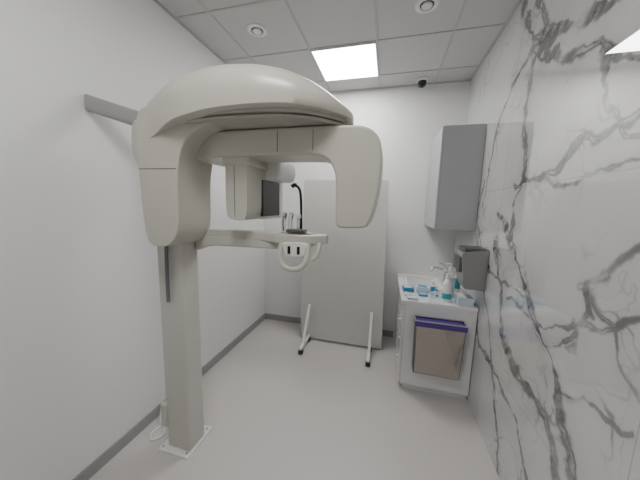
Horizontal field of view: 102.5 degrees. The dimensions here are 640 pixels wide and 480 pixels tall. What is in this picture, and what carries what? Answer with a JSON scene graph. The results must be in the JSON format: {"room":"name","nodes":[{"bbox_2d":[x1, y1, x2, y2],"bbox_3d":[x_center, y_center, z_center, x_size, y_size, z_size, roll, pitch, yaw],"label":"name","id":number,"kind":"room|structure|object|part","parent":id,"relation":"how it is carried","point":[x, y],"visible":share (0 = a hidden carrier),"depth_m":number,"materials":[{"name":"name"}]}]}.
{"room":"radiology room","nodes":[
{"label":"radiology room","id":0,"kind":"room"},
{"bbox_2d":[0,0,264,479],"bbox_3d":[-1.494,-0.043,1.140,0.100,3.100,5.440,4,8,14],"label":"wall","id":1,"kind":"structure","parent":0,"point":[82,356],"depth_m":1.47,"materials":[{"name":"white paint"}]},
{"bbox_2d":[72,313,265,479],"bbox_3d":[-1.480,1.454,1.329,0.012,0.085,5.240,4,8,14],"label":"baseboard","id":2,"kind":"structure","parent":1,"relation":"attached to","point":[105,457],"depth_m":1.86,"materials":[{"name":"grey plastic"}]},
{"bbox_2d":[89,319,499,479],"bbox_3d":[-0.294,1.618,1.036,2.670,0.100,5.440,4,8,14],"label":"floor","id":3,"kind":"structure","parent":0,"point":[273,411],"depth_m":1.99,"materials":[{"name":"plastic"}]},
{"bbox_2d":[84,64,382,458],"bbox_3d":[-0.484,0.283,1.641,1.640,2.374,0.746,4,8,14],"label":"machine","id":4,"kind":"object","parent":3,"relation":"on","point":[252,121],"visible":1,"depth_m":1.38,"materials":[{"name":"white plastic"}]},
{"bbox_3d":[-0.937,0.195,1.578,0.028,0.381,0.023,-5,10,-40],"label":"cable rod","id":5,"kind":"part","parent":4,"relation":"part of","materials":[{"name":"grey metal"}]},
{"bbox_3d":[-0.966,1.432,1.860,0.240,0.012,0.255,4,8,14],"label":"plate","id":6,"kind":"part","parent":4,"relation":"part of","materials":[{"name":"white plastic"}]},
{"bbox_3d":[-0.385,-0.028,1.576,0.890,0.055,0.176,4,8,14],"label":"patient support arm","id":7,"kind":"part","parent":4,"relation":"part of","materials":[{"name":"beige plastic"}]},
{"bbox_3d":[-0.327,-0.273,1.706,0.018,0.225,0.255,4,8,14],"label":"screen panel","id":8,"kind":"part","parent":4,"relation":"part of","materials":[{"name":"black plastic"}]},
{"bbox_3d":[-0.182,-0.338,1.440,1.029,0.496,0.245,4,8,14],"label":"rotating arm","id":9,"kind":"part","parent":4,"relation":"part of","materials":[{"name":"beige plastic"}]},
{"bbox_3d":[-0.148,0.093,1.436,0.193,0.168,0.072,4,8,14],"label":"handle","id":10,"kind":"part","parent":4,"relation":"part of","materials":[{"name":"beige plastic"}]},
{"bbox_3d":[-0.136,-0.044,1.513,0.180,0.008,0.075,4,8,14],"label":"console panel","id":11,"kind":"part","parent":4,"relation":"part of","materials":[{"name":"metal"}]},
{"bbox_3d":[-0.126,-0.081,1.503,0.020,0.090,0.020,4,8,14],"label":"chin post","id":12,"kind":"part","parent":4,"relation":"part of","materials":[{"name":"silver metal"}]},
{"bbox_3d":[-0.018,0.067,1.435,0.069,0.103,0.039,-4,9,-35],"label":"handle","id":13,"kind":"part","parent":4,"relation":"part of","materials":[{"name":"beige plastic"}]},
{"bbox_2d":[298,180,388,366],"bbox_3d":[0.224,0.315,2.934,1.035,2.000,0.494,4,8,14],"label":"screen","id":14,"kind":"object","parent":3,"relation":"on","point":[343,288],"visible":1,"depth_m":3.10,"materials":[{"name":"plastic"}]},
{"bbox_3d":[-0.175,1.035,3.072,0.030,0.425,0.350,4,8,14],"label":"leg","id":15,"kind":"part","parent":14,"relation":"part of","materials":[{"name":"white plastic"}]},
{"bbox_3d":[0.560,1.081,2.883,0.030,0.425,0.350,4,8,14],"label":"leg","id":16,"kind":"part","parent":14,"relation":"part of","materials":[{"name":"white plastic"}]},
{"bbox_2d":[395,285,476,398],"bbox_3d":[1.146,0.946,2.780,0.621,0.840,0.992,4,8,14],"label":"base cabinet","id":17,"kind":"object","parent":3,"relation":"on","point":[404,325],"visible":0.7,"depth_m":2.33,"materials":[{"name":"white laminate"}]},
{"bbox_3d":[0.939,0.865,3.083,0.018,0.768,0.490,4,8,14],"label":"door","id":18,"kind":"part","parent":17,"relation":"part of","materials":[{"name":"white laminate"}]},
{"bbox_3d":[0.806,1.214,2.648,0.018,0.186,0.490,4,8,14],"label":"drawer","id":19,"kind":"part","parent":17,"relation":"part of","materials":[{"name":"white laminate"}]},
{"bbox_3d":[0.811,1.024,2.622,0.018,0.186,0.490,4,8,14],"label":"drawer","id":20,"kind":"part","parent":17,"relation":"part of","materials":[{"name":"white laminate"}]},
{"bbox_3d":[0.816,0.834,2.596,0.018,0.186,0.490,4,8,14],"label":"drawer","id":21,"kind":"part","parent":17,"relation":"part of","materials":[{"name":"white laminate"}]},
{"bbox_3d":[0.821,0.644,2.570,0.018,0.186,0.490,4,8,14],"label":"drawer","id":22,"kind":"part","parent":17,"relation":"part of","materials":[{"name":"white laminate"}]},
{"bbox_2d":[397,271,477,312],"bbox_3d":[1.157,0.501,2.714,0.620,0.060,1.002,4,8,14],"label":"countertop","id":23,"kind":"structure","parent":17,"relation":"on","point":[422,301],"depth_m":2.31,"materials":[{"name":"white laminate"}]},
{"bbox_2d":[402,285,413,292],"bbox_3d":[0.876,0.485,2.562,0.100,0.046,0.100,2,8,6],"label":"pack","id":24,"kind":"object","parent":23,"relation":"on","point":[406,288],"visible":0.98,"depth_m":2.52,"materials":[{"name":"white plastic"}]},
{"bbox_2d":[404,292,414,295],"bbox_3d":[0.847,0.514,2.437,0.090,0.020,0.080,5,8,22],"label":"pack","id":25,"kind":"object","parent":23,"relation":"on","point":[405,293],"visible":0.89,"depth_m":2.42,"materials":[{"name":"white paper"}]},
{"bbox_2d":[407,296,417,299],"bbox_3d":[0.841,0.526,2.336,0.090,0.022,0.060,3,8,8],"label":"packet","id":26,"kind":"object","parent":23,"relation":"on","point":[408,297],"visible":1,"depth_m":2.32,"materials":[{"name":"white plastic"}]},
{"bbox_2d":[416,284,428,293],"bbox_3d":[1.011,0.484,2.544,0.110,0.060,0.105,4,8,20],"label":"glove box","id":27,"kind":"object","parent":23,"relation":"on","point":[420,288],"visible":0.94,"depth_m":2.50,"materials":[{"name":"cardboard"}]},
{"bbox_2d":[418,293,427,296],"bbox_3d":[0.976,0.518,2.435,0.080,0.020,0.060,3,8,9],"label":"packet","id":28,"kind":"object","parent":23,"relation":"on","point":[419,294],"visible":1,"depth_m":2.41,"materials":[{"name":"blue plastic"}]},
{"bbox_2d":[404,275,442,291],"bbox_3d":[1.137,0.526,2.842,0.390,0.135,0.500,4,8,14],"label":"sink bowl","id":29,"kind":"object","parent":23,"relation":"in","point":[412,280],"visible":0.34,"depth_m":3.03,"materials":[{"name":"white ceramic"}]},
{"bbox_2d":[430,281,435,293],"bbox_3d":[1.109,0.460,2.517,0.049,0.120,0.049,4,8,14],"label":"bottle","id":30,"kind":"object","parent":23,"relation":"on","point":[433,287],"visible":0.91,"depth_m":2.50,"materials":[{"name":"white plastic"}]},
{"bbox_2d":[426,298,439,302],"bbox_3d":[1.013,0.542,2.303,0.100,0.010,0.080,2,8,6],"label":"stack","id":31,"kind":"object","parent":23,"relation":"on","point":[428,299],"visible":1,"depth_m":2.29,"materials":[{"name":"white paper"}]},
{"bbox_2d":[434,286,438,296],"bbox_3d":[1.101,0.482,2.429,0.041,0.100,0.041,4,8,14],"label":"bottle","id":32,"kind":"object","parent":23,"relation":"on","point":[436,292],"visible":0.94,"depth_m":2.42,"materials":[{"name":"white plastic"}]},
{"bbox_2d":[429,262,447,281],"bbox_3d":[1.332,0.360,2.880,0.217,0.232,0.060,1,8,-2],"label":"tap","id":33,"kind":"object","parent":23,"relation":"on","point":[445,266],"visible":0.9,"depth_m":2.87,"materials":[{"name":"silver metal"}]},
{"bbox_3d":[1.320,0.336,2.886,0.191,0.077,0.037,2,8,1],"label":"spout","id":34,"kind":"part","parent":33,"relation":"part of","materials":[{"name":"silver metal"}]},
{"bbox_2d":[441,270,451,301],"bbox_3d":[1.131,0.406,2.296,0.091,0.287,0.077,4,8,14],"label":"pump bottle","id":35,"kind":"object","parent":23,"relation":"on","point":[447,284],"visible":1,"depth_m":2.27,"materials":[{"name":"white plastic"}]},
{"bbox_2d":[445,263,454,297],"bbox_3d":[1.212,0.375,2.396,0.087,0.327,0.085,7,9,35],"label":"pump bottle","id":36,"kind":"object","parent":23,"relation":"on","point":[452,277],"visible":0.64,"depth_m":2.37,"materials":[{"name":"white plastic"}]},
{"bbox_2d":[453,267,459,292],"bbox_3d":[1.339,0.390,2.531,0.085,0.267,0.065,4,8,14],"label":"pump bottle","id":37,"kind":"object","parent":23,"relation":"on","point":[457,285],"visible":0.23,"depth_m":2.51,"materials":[{"name":"white plastic"}]},
{"bbox_2d":[453,292,473,306],"bbox_3d":[1.258,0.522,2.257,0.125,0.076,0.140,4,8,14],"label":"pack","id":38,"kind":"object","parent":23,"relation":"on","point":[461,299],"visible":1,"depth_m":2.20,"materials":[{"name":"white plastic"}]},
{"bbox_2d":[412,315,468,379],"bbox_3d":[1.019,0.937,2.229,0.417,0.499,0.126,4,8,14],"label":"waste bin","id":39,"kind":"object","parent":17,"relation":"attached to","point":[438,343],"visible":1,"depth_m":2.19,"materials":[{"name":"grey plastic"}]},
{"bbox_3d":[1.026,0.712,2.202,0.375,0.023,0.090,4,8,14],"label":"lid","id":40,"kind":"part","parent":39,"relation":"part of","materials":[{"name":"purple plastic"}]},
{"bbox_2d":[157,0,518,91],"bbox_3d":[-0.209,-1.552,0.607,2.670,0.100,5.440,4,8,14],"label":"ceiling","id":41,"kind":"structure","parent":0,"point":[323,23],"depth_m":2.08,"materials":[{"name":"grey tile"}]},
{"bbox_2d":[247,23,266,36],"bbox_3d":[-0.513,-1.702,2.096,0.160,0.018,0.160,4,8,14],"label":"ceiling vent","id":42,"kind":"object","parent":41,"relation":"in","point":[258,30],"visible":1,"depth_m":2.08,"materials":[{"name":"white plastic"}]},
{"bbox_2d":[153,0,522,92],"bbox_3d":[-0.210,-1.498,0.614,2.470,0.007,5.240,4,8,14],"label":"grid","id":43,"kind":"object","parent":41,"relation":"attached to","point":[156,1],"depth_m":2.14,"materials":[{"name":"white metal"}]},
{"bbox_2d":[310,42,378,81],"bbox_3d":[0.272,-1.744,2.550,0.590,0.014,0.590,4,8,14],"label":"ceiling light panel","id":44,"kind":"object","parent":41,"relation":"attached to","point":[356,61],"visible":1,"depth_m":2.50,"materials":[{"name":"white plastic"}]},
{"bbox_2d":[416,76,427,87],"bbox_3d":[1.119,-1.720,2.819,0.124,0.090,0.124,4,8,14],"label":"security camera","id":45,"kind":"object","parent":41,"relation":"attached to","point":[421,81],"visible":1,"depth_m":2.78,"materials":[{"name":"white plastic"}]},
{"bbox_2d":[415,0,439,13],"bbox_3d":[0.742,-1.626,1.784,0.160,0.018,0.160,4,8,14],"label":"ceiling vent","id":46,"kind":"object","parent":41,"relation":"in","point":[421,6],"visible":1,"depth_m":1.78,"materials":[{"name":"white plastic"}]},
{"bbox_2d":[265,81,469,336],"bbox_3d":[0.426,-0.295,3.383,2.470,3.100,0.100,4,8,14],"label":"wall","id":47,"kind":"structure","parent":0,"point":[406,120],"depth_m":3.14,"materials":[{"name":"white paint"}]},
{"bbox_2d":[266,313,392,336],"bbox_3d":[0.076,1.187,3.607,1.833,0.085,0.012,4,8,14],"label":"baseboard","id":48,"kind":"structure","parent":47,"relation":"attached to","point":[386,333],"depth_m":3.73,"materials":[{"name":"grey plastic"}]},
{"bbox_2d":[397,271,442,276],"bbox_3d":[1.283,0.423,3.186,0.620,0.024,0.013,4,8,14],"label":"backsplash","id":49,"kind":"structure","parent":47,"relation":"attached to","point":[405,272],"depth_m":3.19,"materials":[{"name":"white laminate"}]},
{"bbox_2d":[452,0,639,479],"bbox_3d":[1.228,-0.032,1.594,0.001,3.100,2.990,4,8,14],"label":"wall","id":50,"kind":"structure","parent":0,"point":[554,392],"depth_m":1.20,"materials":[{"name":"stone"}]},
{"bbox_2d":[424,124,486,230],"bbox_3d":[1.355,-0.599,2.674,0.352,0.940,0.707,4,8,14],"label":"upper cabinet","id":51,"kind":"object","parent":50,"relation":"attached to","point":[457,151],"visible":1,"depth_m":2.35,"materials":[{"name":"grey laminate"}]},
{"bbox_3d":[1.239,-0.630,2.886,0.018,0.934,0.348,4,8,14],"label":"door","id":52,"kind":"part","parent":51,"relation":"part of","materials":[{"name":"white laminate"}]},
{"bbox_3d":[1.149,-0.587,2.547,0.018,0.934,0.350,4,8,14],"label":"door","id":53,"kind":"part","parent":51,"relation":"part of","materials":[{"name":"white laminate"}]},
{"bbox_2d":[453,245,489,291],"bbox_3d":[1.253,0.229,2.158,0.200,0.342,0.220,4,8,14],"label":"paper towel dispenser","id":54,"kind":"object","parent":50,"relation":"attached to","point":[470,262],"visible":1,"depth_m":2.06,"materials":[{"name":"grey plastic"}]}
]}

